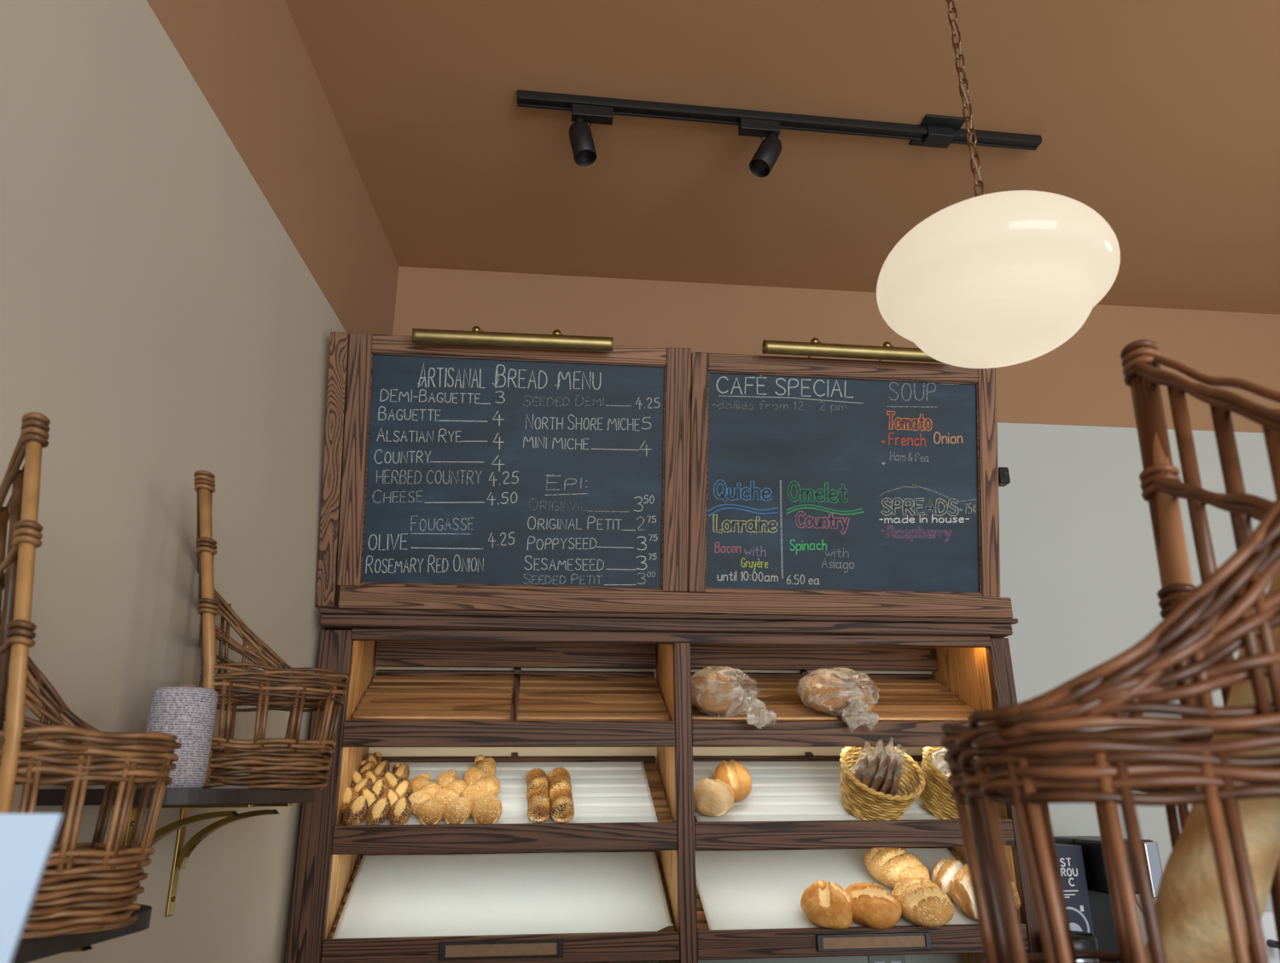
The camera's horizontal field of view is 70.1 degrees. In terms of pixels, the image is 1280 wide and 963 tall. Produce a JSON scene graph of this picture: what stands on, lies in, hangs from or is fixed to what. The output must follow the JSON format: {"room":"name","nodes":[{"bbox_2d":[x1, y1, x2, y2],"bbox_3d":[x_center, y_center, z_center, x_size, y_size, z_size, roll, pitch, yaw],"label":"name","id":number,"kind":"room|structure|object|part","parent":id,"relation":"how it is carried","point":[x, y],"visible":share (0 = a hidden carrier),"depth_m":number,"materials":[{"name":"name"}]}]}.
{"room":"food shop","nodes":[
{"label":"food shop","id":0,"kind":"room"},
{"bbox_2d":[0,0,398,962],"bbox_3d":[-0.852,-0.191,-0.168,0.120,3.262,6.191,0,-19,-1],"label":"wall","id":1,"kind":"structure","parent":0,"point":[189,218],"depth_m":1.60,"materials":[{"name":"beige paint"}]},
{"bbox_2d":[11,904,151,962],"bbox_3d":[-0.695,0.561,0.915,0.225,0.205,0.460,0,-19,-1],"label":"wall shelf","id":2,"kind":"object","parent":1,"relation":"attached to","point":[28,951],"visible":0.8,"depth_m":0.94,"materials":[{"name":"paint"}]},
{"bbox_2d":[0,412,181,939],"bbox_3d":[-0.644,0.221,1.022,0.265,0.507,0.226,-18,-26,41],"label":"wicker basket","id":3,"kind":"object","parent":2,"relation":"on","point":[95,887],"visible":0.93,"depth_m":0.92,"materials":[{"name":"brown wicker"}]},
{"bbox_3d":[-0.693,0.186,0.976,0.258,0.042,0.026,-18,-26,41],"label":"rail","id":4,"kind":"part","parent":3,"relation":"part of","materials":[{"name":"brown wicker"}]},
{"bbox_3d":[-0.621,0.180,0.901,0.040,0.496,0.067,-18,-26,41],"label":"post","id":5,"kind":"part","parent":3,"relation":"part of","materials":[{"name":"brown wicker"}]},
{"bbox_3d":[-0.702,0.105,0.996,0.026,0.077,0.259,18,-26,-42],"label":"rail","id":6,"kind":"part","parent":3,"relation":"part of","materials":[{"name":"brown wicker"}]},
{"bbox_3d":[-0.710,0.022,1.016,0.028,0.135,0.260,17,-25,-40],"label":"rail","id":7,"kind":"part","parent":3,"relation":"part of","materials":[{"name":"brown wicker"}]},
{"bbox_2d":[35,788,317,917],"bbox_3d":[-0.698,0.597,1.445,0.235,0.205,0.530,0,-19,-1],"label":"wall shelf","id":8,"kind":"object","parent":1,"relation":"attached to","point":[184,799],"visible":0.82,"depth_m":1.45,"materials":[{"name":"paint"}]},
{"bbox_2d":[138,684,218,788],"bbox_3d":[-0.670,0.370,1.326,0.089,0.145,0.089,2,-19,-6],"label":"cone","id":9,"kind":"object","parent":8,"relation":"on","point":[186,712],"visible":0.69,"depth_m":1.30,"materials":[{"name":"grey fabric"}]},
{"bbox_2d":[193,470,349,791],"bbox_3d":[-0.669,0.281,1.618,0.294,0.507,0.292,8,-21,-24],"label":"wicker basket","id":10,"kind":"object","parent":8,"relation":"on","point":[288,763],"visible":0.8,"depth_m":1.49,"materials":[{"name":"brown wicker"}]},
{"bbox_3d":[-0.780,0.087,1.626,0.036,0.135,0.286,8,-21,-22],"label":"rail","id":11,"kind":"part","parent":10,"relation":"part of","materials":[{"name":"brown wicker"}]},
{"bbox_3d":[-0.767,0.169,1.604,0.035,0.077,0.285,8,-21,-23],"label":"rail","id":12,"kind":"part","parent":10,"relation":"part of","materials":[{"name":"brown wicker"}]},
{"bbox_3d":[-0.706,0.233,1.479,0.087,0.496,0.044,8,-21,-24],"label":"post","id":13,"kind":"part","parent":10,"relation":"part of","materials":[{"name":"brown wicker"}]},
{"bbox_3d":[-0.753,0.249,1.583,0.034,0.042,0.284,8,-21,-24],"label":"rail","id":14,"kind":"part","parent":10,"relation":"part of","materials":[{"name":"brown wicker"}]},
{"bbox_2d":[285,0,1279,314],"bbox_3d":[1.294,-1.714,0.615,5.800,0.100,6.150,2,-19,-6],"label":"ceiling","id":15,"kind":"structure","parent":0,"point":[1160,118],"depth_m":2.54,"materials":[{"name":"brown paint"}]},
{"bbox_2d":[517,89,1041,150],"bbox_3d":[0.404,-0.984,2.500,1.470,0.034,0.120,2,-19,-7],"label":"track rail","id":16,"kind":"object","parent":15,"relation":"attached to","point":[934,130],"visible":0.96,"depth_m":2.50,"materials":[{"name":"black metal"}]},
{"bbox_2d":[568,103,613,166],"bbox_3d":[-0.129,-0.914,2.400,0.117,0.173,0.069,2,-19,-7],"label":"track spotlight","id":17,"kind":"object","parent":16,"relation":"attached to","point":[580,136],"visible":1,"depth_m":2.39,"materials":[{"name":"black metal"}]},
{"bbox_2d":[738,117,781,177],"bbox_3d":[0.328,-0.899,2.453,0.115,0.171,0.064,5,-20,-15],"label":"track spotlight","id":18,"kind":"object","parent":16,"relation":"attached to","point":[770,149],"visible":1,"depth_m":2.45,"materials":[{"name":"black metal"}]},
{"bbox_2d":[876,0,1120,368],"bbox_3d":[0.561,-0.728,1.597,0.362,1.110,0.362,2,-19,-6],"label":"globe lamp","id":19,"kind":"object","parent":15,"relation":"hanging from","point":[1005,278],"visible":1,"depth_m":1.34,"materials":[{"name":"white glass"}]},
{"bbox_3d":[0.560,-0.833,1.633,0.014,0.831,0.014,-5,-20,12],"label":"chain","id":20,"kind":"part","parent":19,"relation":"part of","materials":[{"name":"brown metal"}]},
{"bbox_3d":[0.560,-0.840,1.636,0.012,0.835,0.012,2,-19,-6],"label":"cord","id":21,"kind":"part","parent":19,"relation":"part of","materials":[{"name":"brown metal"}]},
{"bbox_3d":[0.564,-0.310,1.453,0.362,0.227,0.362,2,-19,-6],"label":"globe","id":22,"kind":"part","parent":19,"relation":"part of","materials":[{"name":"white glass"}]},
{"bbox_2d":[378,266,1279,962],"bbox_3d":[1.490,0.876,2.961,4.750,3.262,0.101,2,-19,-6],"label":"wall","id":23,"kind":"structure","parent":0,"point":[1079,574],"depth_m":3.23,"materials":[{"name":"paint"}]},
{"bbox_2d":[867,954,905,962],"bbox_3d":[0.714,1.403,2.628,0.110,0.085,0.009,2,-19,-6],"label":"wall outlet","id":24,"kind":"object","parent":23,"relation":"attached to","point":[872,959],"visible":0.69,"depth_m":2.63,"materials":[{"name":"grey plastic"}]},
{"bbox_2d":[890,960,901,962],"bbox_3d":[0.738,1.401,2.629,0.032,0.034,0.004,2,-19,-6],"label":"socket","id":25,"kind":"object","parent":24,"relation":"attached to","point":[891,962],"depth_m":2.63,"materials":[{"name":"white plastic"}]},
{"bbox_2d":[998,467,1010,487],"bbox_3d":[1.052,-0.015,2.603,0.032,0.062,0.065,2,-19,-6],"label":"wall speaker","id":26,"kind":"object","parent":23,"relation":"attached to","point":[1003,475],"visible":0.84,"depth_m":2.60,"materials":[{"name":"black plastic"}]},
{"bbox_3d":[1.316,1.464,-0.484,5.800,0.100,6.150,2,-19,-6],"label":"floor","id":27,"kind":"structure","parent":0,"visible":0},
{"bbox_3d":[1.065,1.830,2.130,3.715,0.920,0.715,2,-19,-6],"label":"countertop","id":28,"kind":"structure","parent":27,"relation":"on","visible":0},
{"bbox_2d":[285,331,1043,962],"bbox_3d":[0.090,0.552,2.493,1.872,1.746,0.604,2,-19,-6],"label":"display cabinet","id":29,"kind":"object","parent":28,"relation":"on","point":[437,675],"visible":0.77,"depth_m":2.38,"materials":[{"name":"brown wood"}]},
{"bbox_3d":[-0.801,0.851,2.183,0.024,0.990,0.027,2,-19,-6],"label":"post","id":30,"kind":"part","parent":29,"relation":"part of","materials":[{"name":"brown wood"}]},
{"bbox_3d":[-0.762,0.851,2.186,0.055,0.990,0.030,2,-19,-6],"label":"post","id":31,"kind":"part","parent":29,"relation":"part of","materials":[{"name":"brown wood"}]},
{"bbox_3d":[-0.768,0.903,2.381,0.022,1.020,0.370,2,-19,-6],"label":"panel","id":32,"kind":"part","parent":29,"relation":"part of","materials":[{"name":"brown wood"}]},
{"bbox_2d":[332,851,673,938],"bbox_3d":[-0.338,1.057,2.349,0.804,0.167,0.348,2,-19,-6],"label":"tray","id":33,"kind":"object","parent":29,"relation":"on","point":[390,896],"visible":1,"depth_m":2.33,"materials":[{"name":"white plastic"}]},
{"bbox_3d":[-0.362,1.039,2.557,0.820,0.018,0.018,2,7,-6],"label":"rail","id":34,"kind":"part","parent":29,"relation":"part of","materials":[{"name":"brown wood"}]},
{"bbox_2d":[359,762,657,825],"bbox_3d":[-0.349,0.827,2.433,0.757,0.161,0.336,2,-19,-6],"label":"tray","id":35,"kind":"object","parent":29,"relation":"on","point":[602,792],"visible":0.54,"depth_m":2.46,"materials":[{"name":"white plastic"}]},
{"bbox_2d":[340,761,376,825],"bbox_3d":[-0.732,0.802,2.357,0.078,0.166,0.293,4,-19,-11],"label":"bread","id":36,"kind":"object","parent":35,"relation":"on","point":[354,807],"visible":0.84,"depth_m":2.27,"materials":[{"name":"brown food"}]},
{"bbox_2d":[358,751,390,825],"bbox_3d":[-0.697,0.800,2.390,0.080,0.191,0.349,5,-20,-16],"label":"bread","id":37,"kind":"object","parent":35,"relation":"on","point":[379,807],"visible":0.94,"depth_m":2.32,"materials":[{"name":"brown food"}]},
{"bbox_2d":[381,762,411,825],"bbox_3d":[-0.631,0.807,2.359,0.077,0.159,0.283,5,-20,-16],"label":"bread","id":38,"kind":"object","parent":35,"relation":"on","point":[398,793],"visible":0.9,"depth_m":2.32,"materials":[{"name":"brown food"}]},
{"bbox_2d":[407,773,445,825],"bbox_3d":[-0.551,0.809,2.333,0.092,0.127,0.219,6,-20,-17],"label":"bread","id":39,"kind":"object","parent":35,"relation":"on","point":[428,810],"visible":0.97,"depth_m":2.27,"materials":[{"name":"brown food"}]},
{"bbox_2d":[433,769,471,824],"bbox_3d":[-0.487,0.811,2.349,0.093,0.136,0.236,5,-20,-16],"label":"bread","id":40,"kind":"object","parent":35,"relation":"on","point":[457,809],"visible":0.93,"depth_m":2.29,"materials":[{"name":"brown food"}]},
{"bbox_2d":[461,755,502,824],"bbox_3d":[-0.421,0.807,2.399,0.102,0.179,0.317,4,-20,-13],"label":"bread","id":41,"kind":"object","parent":35,"relation":"on","point":[482,791],"visible":0.94,"depth_m":2.33,"materials":[{"name":"brown food"}]},
{"bbox_2d":[525,768,550,823],"bbox_3d":[-0.266,0.814,2.373,0.059,0.135,0.227,3,-19,-8],"label":"bread","id":42,"kind":"object","parent":35,"relation":"on","point":[538,796],"visible":1,"depth_m":2.32,"materials":[{"name":"brown food"}]},
{"bbox_2d":[547,767,574,823],"bbox_3d":[-0.208,0.815,2.380,0.060,0.138,0.232,2,-19,-7],"label":"bread","id":43,"kind":"object","parent":35,"relation":"on","point":[561,796],"visible":1,"depth_m":2.33,"materials":[{"name":"brown food"}]},
{"bbox_2d":[336,332,691,592],"bbox_3d":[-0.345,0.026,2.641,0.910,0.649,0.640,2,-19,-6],"label":"menu board","id":44,"kind":"object","parent":29,"relation":"on","point":[463,466],"visible":1,"depth_m":2.42,"materials":[{"name":"brown wood"}]},
{"bbox_3d":[-0.331,0.278,2.397,0.783,0.006,0.032,2,-6,-6],"label":"frame rail","id":45,"kind":"part","parent":44,"relation":"part of","materials":[{"name":"brown wood"}]},
{"bbox_2d":[412,325,613,351],"bbox_3d":[-0.333,-0.372,2.417,0.519,0.056,0.086,2,-19,-6],"label":"picture light","id":46,"kind":"object","parent":44,"relation":"attached to","point":[475,337],"visible":1,"depth_m":2.38,"materials":[{"name":"gold metal"}]},
{"bbox_3d":[-0.427,-0.396,2.392,0.026,0.023,0.023,9,-21,-26],"label":"knob","id":47,"kind":"part","parent":46,"relation":"part of","materials":[{"name":"gold metal"}]},
{"bbox_3d":[-0.219,-0.391,2.415,0.026,0.023,0.023,9,-21,-26],"label":"knob","id":48,"kind":"part","parent":46,"relation":"part of","materials":[{"name":"gold metal"}]},
{"bbox_3d":[-0.318,-0.352,2.458,0.783,0.048,0.033,2,-6,-6],"label":"frame rail","id":49,"kind":"part","parent":44,"relation":"part of","materials":[{"name":"brown wood"}]},
{"bbox_3d":[-0.362,0.512,2.707,0.824,0.080,0.018,2,-19,-6],"label":"rail","id":50,"kind":"part","parent":29,"relation":"part of","materials":[{"name":"brown wood"}]},
{"bbox_3d":[-0.365,0.574,2.717,0.820,0.018,0.018,2,7,-6],"label":"rail","id":51,"kind":"part","parent":29,"relation":"part of","materials":[{"name":"brown wood"}]},
{"bbox_3d":[-0.363,0.806,2.637,0.820,0.018,0.018,2,7,-6],"label":"rail","id":52,"kind":"part","parent":29,"relation":"part of","materials":[{"name":"brown wood"}]},
{"bbox_3d":[0.076,0.876,2.694,1.762,0.785,0.012,2,-19,-6],"label":"panel","id":53,"kind":"part","parent":29,"relation":"part of","materials":[{"name":"beige wood"}]},
{"bbox_3d":[0.104,0.388,2.432,1.840,0.030,0.064,2,-19,-6],"label":"crown moulding","id":54,"kind":"part","parent":29,"relation":"part of","materials":[{"name":"brown wood"}]},
{"bbox_3d":[0.091,0.929,2.474,0.039,1.020,0.370,2,-19,-6],"label":"panel","id":55,"kind":"part","parent":29,"relation":"part of","materials":[{"name":"brown wood"}]},
{"bbox_3d":[0.112,0.357,2.410,1.858,0.012,0.025,2,-19,-6],"label":"crown moulding","id":56,"kind":"part","parent":29,"relation":"part of","materials":[{"name":"brown wood"}]},
{"bbox_3d":[0.127,0.332,2.452,1.805,0.058,0.068,2,-19,-6],"label":"ledge rail","id":57,"kind":"part","parent":29,"relation":"part of","materials":[{"name":"brown wood"}]},
{"bbox_3d":[0.114,0.878,2.280,0.043,0.990,0.032,2,-19,-6],"label":"post","id":58,"kind":"part","parent":29,"relation":"part of","materials":[{"name":"brown wood"}]},
{"bbox_2d":[691,666,776,729],"bbox_3d":[0.247,0.575,2.425,0.253,0.175,0.184,-11,-22,27],"label":"plastic bag","id":59,"kind":"object","parent":29,"relation":"on","point":[760,721],"visible":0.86,"depth_m":2.36,"materials":[{"name":"clear plastic"}]},
{"bbox_2d":[691,670,738,713],"bbox_3d":[0.197,0.568,2.458,0.133,0.115,0.138,4,-19,-11],"label":"round loaf","id":60,"kind":"object","parent":59,"relation":"in","point":[711,705],"visible":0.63,"depth_m":2.40,"materials":[{"name":"brown food"}]},
{"bbox_3d":[0.507,0.601,2.812,0.825,0.018,0.018,2,7,-6],"label":"rail","id":61,"kind":"part","parent":29,"relation":"part of","materials":[{"name":"brown wood"}]},
{"bbox_3d":[0.510,0.538,2.802,0.829,0.080,0.018,2,-19,-6],"label":"rail","id":62,"kind":"part","parent":29,"relation":"part of","materials":[{"name":"brown wood"}]},
{"bbox_3d":[0.509,0.833,2.732,0.825,0.018,0.018,2,7,-6],"label":"rail","id":63,"kind":"part","parent":29,"relation":"part of","materials":[{"name":"brown wood"}]},
{"bbox_2d":[692,761,953,821],"bbox_3d":[0.526,0.854,2.527,0.805,0.161,0.336,2,-19,-6],"label":"tray","id":64,"kind":"object","parent":29,"relation":"on","point":[781,791],"visible":0.43,"depth_m":2.48,"materials":[{"name":"white plastic"}]},
{"bbox_2d":[693,778,734,816],"bbox_3d":[0.189,0.817,2.359,0.108,0.094,0.109,-6,-20,16],"label":"round loaf","id":65,"kind":"object","parent":64,"relation":"on","point":[712,798],"visible":0.99,"depth_m":2.32,"materials":[{"name":"beige food"}]},
{"bbox_2d":[712,759,752,802],"bbox_3d":[0.247,0.804,2.458,0.104,0.111,0.158,1,-19,-3],"label":"round loaf","id":66,"kind":"object","parent":64,"relation":"on","point":[734,774],"visible":0.73,"depth_m":2.42,"materials":[{"name":"food"}]},
{"bbox_2d":[839,747,925,820],"bbox_3d":[0.615,0.786,2.381,0.216,0.222,0.226,14,-23,-35],"label":"straw basket","id":67,"kind":"object","parent":64,"relation":"on","point":[877,805],"visible":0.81,"depth_m":2.35,"materials":[{"name":"beige wicker"}]},
{"bbox_2d":[850,741,874,783],"bbox_3d":[0.578,0.764,2.381,0.070,0.162,0.129,3,-19,-9],"label":"pack","id":68,"kind":"object","parent":67,"relation":"in","point":[862,765],"visible":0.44,"depth_m":2.36,"materials":[{"name":"clear plastic"}]},
{"bbox_2d":[859,738,887,797],"bbox_3d":[0.605,0.761,2.382,0.074,0.167,0.152,4,-20,-12],"label":"pack","id":69,"kind":"object","parent":67,"relation":"in","point":[872,768],"visible":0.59,"depth_m":2.36,"materials":[{"name":"clear plastic"}]},
{"bbox_2d":[870,738,896,791],"bbox_3d":[0.632,0.764,2.385,0.072,0.173,0.161,4,-19,-12],"label":"pack","id":70,"kind":"object","parent":67,"relation":"in","point":[883,768],"visible":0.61,"depth_m":2.36,"materials":[{"name":"clear plastic"}]},
{"bbox_2d":[879,744,901,794],"bbox_3d":[0.653,0.775,2.386,0.063,0.163,0.152,4,-19,-12],"label":"pack","id":71,"kind":"object","parent":67,"relation":"in","point":[887,786],"visible":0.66,"depth_m":2.37,"materials":[{"name":"clear plastic"}]},
{"bbox_2d":[889,748,906,801],"bbox_3d":[0.670,0.785,2.393,0.053,0.158,0.140,-2,-19,5],"label":"pack","id":72,"kind":"object","parent":67,"relation":"in","point":[896,779],"visible":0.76,"depth_m":2.37,"materials":[{"name":"clear plastic"}]},
{"bbox_2d":[919,746,978,820],"bbox_3d":[0.854,0.794,2.410,0.216,0.220,0.226,-1,-19,1],"label":"straw basket","id":73,"kind":"object","parent":64,"relation":"on","point":[935,797],"visible":0.37,"depth_m":2.37,"materials":[{"name":"beige wicker"}]},
{"bbox_2d":[931,749,947,776],"bbox_3d":[0.808,0.744,2.397,0.091,0.086,0.088,4,-20,-14],"label":"plastic bag","id":74,"kind":"object","parent":73,"relation":"in","point":[939,764],"visible":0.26,"depth_m":2.38,"materials":[{"name":"clear plastic"}]},
{"bbox_3d":[0.510,1.066,2.651,0.825,0.018,0.018,2,7,-6],"label":"rail","id":75,"kind":"part","parent":29,"relation":"part of","materials":[{"name":"brown wood"}]},
{"bbox_2d":[695,848,978,930],"bbox_3d":[0.534,1.085,2.447,0.772,0.167,0.339,2,-19,-6],"label":"tray","id":76,"kind":"object","parent":29,"relation":"on","point":[738,890],"visible":0.59,"depth_m":2.46,"materials":[{"name":"white plastic"}]},
{"bbox_2d":[800,880,853,929],"bbox_3d":[0.467,1.057,2.283,0.134,0.107,0.128,-7,-20,18],"label":"loaf","id":77,"kind":"object","parent":76,"relation":"on","point":[826,905],"visible":0.99,"depth_m":2.24,"materials":[{"name":"brown food"}]},
{"bbox_2d":[843,882,901,930],"bbox_3d":[0.581,1.064,2.291,0.148,0.104,0.127,-15,-24,35],"label":"loaf","id":78,"kind":"object","parent":76,"relation":"on","point":[873,907],"visible":0.92,"depth_m":2.25,"materials":[{"name":"brown food"}]},
{"bbox_2d":[863,847,930,889],"bbox_3d":[0.695,1.046,2.473,0.179,0.115,0.136,-18,-25,40],"label":"loaf","id":79,"kind":"object","parent":76,"relation":"on","point":[889,866],"visible":0.73,"depth_m":2.44,"materials":[{"name":"brown food"}]},
{"bbox_2d":[891,877,954,927],"bbox_3d":[0.714,1.064,2.311,0.143,0.110,0.152,5,-20,-14],"label":"loaf","id":80,"kind":"object","parent":76,"relation":"on","point":[922,903],"visible":0.97,"depth_m":2.27,"materials":[{"name":"brown food"}]},
{"bbox_2d":[930,857,968,900],"bbox_3d":[0.843,1.060,2.431,0.129,0.104,0.138,-9,-21,24],"label":"loaf","id":81,"kind":"object","parent":76,"relation":"on","point":[944,873],"visible":0.52,"depth_m":2.41,"materials":[{"name":"brown food"}]},
{"bbox_2d":[950,872,977,921],"bbox_3d":[0.870,1.065,2.341,0.129,0.117,0.158,-1,-19,3],"label":"loaf","id":82,"kind":"object","parent":76,"relation":"on","point":[962,894],"visible":0.37,"depth_m":2.32,"materials":[{"name":"brown food"}]},
{"bbox_2d":[797,667,879,730],"bbox_3d":[0.539,0.594,2.479,0.220,0.184,0.201,-7,-20,20],"label":"plastic bag","id":83,"kind":"object","parent":29,"relation":"on","point":[857,702],"visible":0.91,"depth_m":2.42,"materials":[{"name":"clear plastic"}]},
{"bbox_2d":[803,674,847,712],"bbox_3d":[0.507,0.578,2.497,0.117,0.106,0.132,-6,-20,16],"label":"round loaf","id":84,"kind":"object","parent":83,"relation":"in","point":[834,704],"visible":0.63,"depth_m":2.45,"materials":[{"name":"brown food"}]},
{"bbox_2d":[846,691,873,713],"bbox_3d":[0.601,0.601,2.496,0.066,0.068,0.083,8,-21,-22],"label":"round loaf","id":85,"kind":"object","parent":83,"relation":"in","point":[866,699],"visible":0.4,"depth_m":2.47,"materials":[{"name":"brown food"}]},
{"bbox_2d":[687,351,1000,597],"bbox_3d":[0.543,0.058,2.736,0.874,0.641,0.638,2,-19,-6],"label":"menu board","id":86,"kind":"object","parent":29,"relation":"on","point":[808,475],"visible":0.99,"depth_m":2.52,"materials":[{"name":"brown wood"}]},
{"bbox_3d":[0.558,0.304,2.493,0.775,0.008,0.032,2,-6,-6],"label":"frame rail","id":87,"kind":"part","parent":86,"relation":"part of","materials":[{"name":"brown wood"}]},
{"bbox_3d":[0.570,-0.315,2.553,0.775,0.049,0.033,2,-6,-6],"label":"frame rail","id":88,"kind":"part","parent":86,"relation":"part of","materials":[{"name":"brown wood"}]},
{"bbox_2d":[762,337,943,363],"bbox_3d":[0.598,-0.355,2.518,0.537,0.056,0.086,2,-19,-6],"label":"picture light","id":89,"kind":"object","parent":86,"relation":"attached to","point":[814,348],"visible":0.89,"depth_m":2.47,"materials":[{"name":"gold metal"}]},
{"bbox_3d":[0.479,-0.381,2.492,0.026,0.023,0.023,9,-21,-26],"label":"knob","id":90,"kind":"part","parent":89,"relation":"part of","materials":[{"name":"gold metal"}]},
{"bbox_3d":[0.682,-0.374,2.513,0.026,0.023,0.023,9,-21,-26],"label":"knob","id":91,"kind":"part","parent":89,"relation":"part of","materials":[{"name":"gold metal"}]},
{"bbox_3d":[0.959,0.956,2.568,0.030,1.020,0.370,2,-19,-6],"label":"panel","id":92,"kind":"part","parent":29,"relation":"part of","materials":[{"name":"brown wood"}]},
{"bbox_3d":[0.995,0.905,2.376,0.057,0.990,0.030,2,-19,-6],"label":"post","id":93,"kind":"part","parent":29,"relation":"part of","materials":[{"name":"brown wood"}]},
{"bbox_2d":[1012,882,1020,910],"bbox_3d":[0.977,1.066,2.397,0.092,0.106,0.148,-1,-19,1],"label":"loaf","id":94,"kind":"object","parent":29,"relation":"on","point":[1015,893],"visible":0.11,"depth_m":2.33,"materials":[{"name":"brown food"}]},
{"bbox_2d":[1039,930,1099,962],"bbox_3d":[1.047,1.226,2.192,0.128,0.262,0.128,2,-19,-6],"label":"airpot","id":95,"kind":"object","parent":28,"relation":"on","point":[1081,940],"visible":0.27,"depth_m":2.18,"materials":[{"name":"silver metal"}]},
{"bbox_3d":[1.046,1.126,2.226,0.128,0.050,0.128,2,-19,-6],"label":"lid","id":96,"kind":"part","parent":95,"relation":"part of","materials":[{"name":"black plastic"}]},
{"bbox_2d":[1055,843,1095,937],"bbox_3d":[1.113,1.205,2.419,0.132,0.449,0.121,2,-19,-6],"label":"carton","id":97,"kind":"object","parent":28,"relation":"on","point":[1070,857],"visible":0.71,"depth_m":2.41,"materials":[{"name":"black cardboard"}]},
{"bbox_2d":[1063,890,1083,912],"bbox_3d":[1.126,1.101,2.393,0.074,0.051,0.001,2,-19,-6],"label":"print","id":98,"kind":"object","parent":97,"relation":"attached to","point":[1074,899],"depth_m":2.39,"materials":[{"name":"white paint"}]},
{"bbox_2d":[1053,836,1162,962],"bbox_3d":[1.266,1.197,2.422,0.144,0.464,0.315,2,-19,-6],"label":"coffee machine","id":99,"kind":"object","parent":28,"relation":"on","point":[1102,911],"visible":0.3,"depth_m":2.43,"materials":[{"name":"black plastic"}]},
{"bbox_3d":[1.263,1.083,2.309,0.058,0.142,0.015,-8,-21,21],"label":"lever","id":100,"kind":"part","parent":99,"relation":"part of","materials":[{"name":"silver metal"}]},
{"bbox_3d":[1.331,1.005,2.360,0.038,0.135,0.013,2,-19,-6],"label":"trim","id":101,"kind":"part","parent":99,"relation":"part of","materials":[{"name":"silver metal"}]},
{"bbox_2d":[1261,909,1279,962],"bbox_3d":[1.466,1.194,2.183,0.130,0.310,0.189,2,-19,-6],"label":"canister","id":102,"kind":"object","parent":28,"relation":"on","point":[1267,920],"visible":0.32,"depth_m":2.18,"materials":[{"name":"white plastic"}]},
{"bbox_2d":[1266,939,1278,948],"bbox_3d":[1.503,1.102,2.146,0.017,0.039,0.051,2,-19,-6],"label":"tap","id":103,"kind":"object","parent":102,"relation":"on","point":[1271,944],"depth_m":2.16,"materials":[{"name":"black plastic"}]},
{"bbox_3d":[0.322,0.972,0.239,1.650,1.316,0.510,2,-19,-6],"label":"countertop","id":104,"kind":"structure","parent":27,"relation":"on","visible":0},
{"bbox_2d":[0,814,63,962],"bbox_3d":[-0.364,0.242,0.405,0.170,0.179,0.060,2,-19,-6],"label":"sign card","id":105,"kind":"object","parent":104,"relation":"on","point":[26,840],"visible":1,"depth_m":0.43,"materials":[{"name":"white paper"}]},
{"bbox_2d":[940,339,1279,962],"bbox_3d":[0.323,0.113,0.617,0.230,0.556,0.265,-3,-19,8],"label":"wicker basket","id":106,"kind":"object","parent":104,"relation":"on","point":[1033,755],"visible":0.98,"depth_m":0.50,"materials":[{"name":"brown wicker"}]},
{"bbox_3d":[0.424,0.143,0.704,0.056,0.544,0.034,13,-23,-34],"label":"post","id":107,"kind":"part","parent":106,"relation":"part of","materials":[{"name":"brown wicker"}]},
{"bbox_3d":[0.414,0.092,0.612,0.029,0.094,0.259,-3,-19,8],"label":"rail","id":108,"kind":"part","parent":106,"relation":"part of","materials":[{"name":"brown wicker"}]},
{"bbox_3d":[0.420,-0.066,0.666,0.031,0.187,0.260,-3,-19,8],"label":"rail","id":109,"kind":"part","parent":106,"relation":"part of","materials":[{"name":"brown wicker"}]},
{"bbox_3d":[0.417,0.015,0.638,0.029,0.130,0.259,-3,-19,8],"label":"rail","id":110,"kind":"part","parent":106,"relation":"part of","materials":[{"name":"brown wicker"}]},
{"bbox_2d":[1145,570,1279,962],"bbox_3d":[0.378,0.186,0.568,0.158,0.285,0.055,-15,-24,36],"label":"baguette","id":111,"kind":"object","parent":106,"relation":"in","point":[1189,907],"visible":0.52,"depth_m":0.55,"materials":[{"name":"beige food"}]}
]}

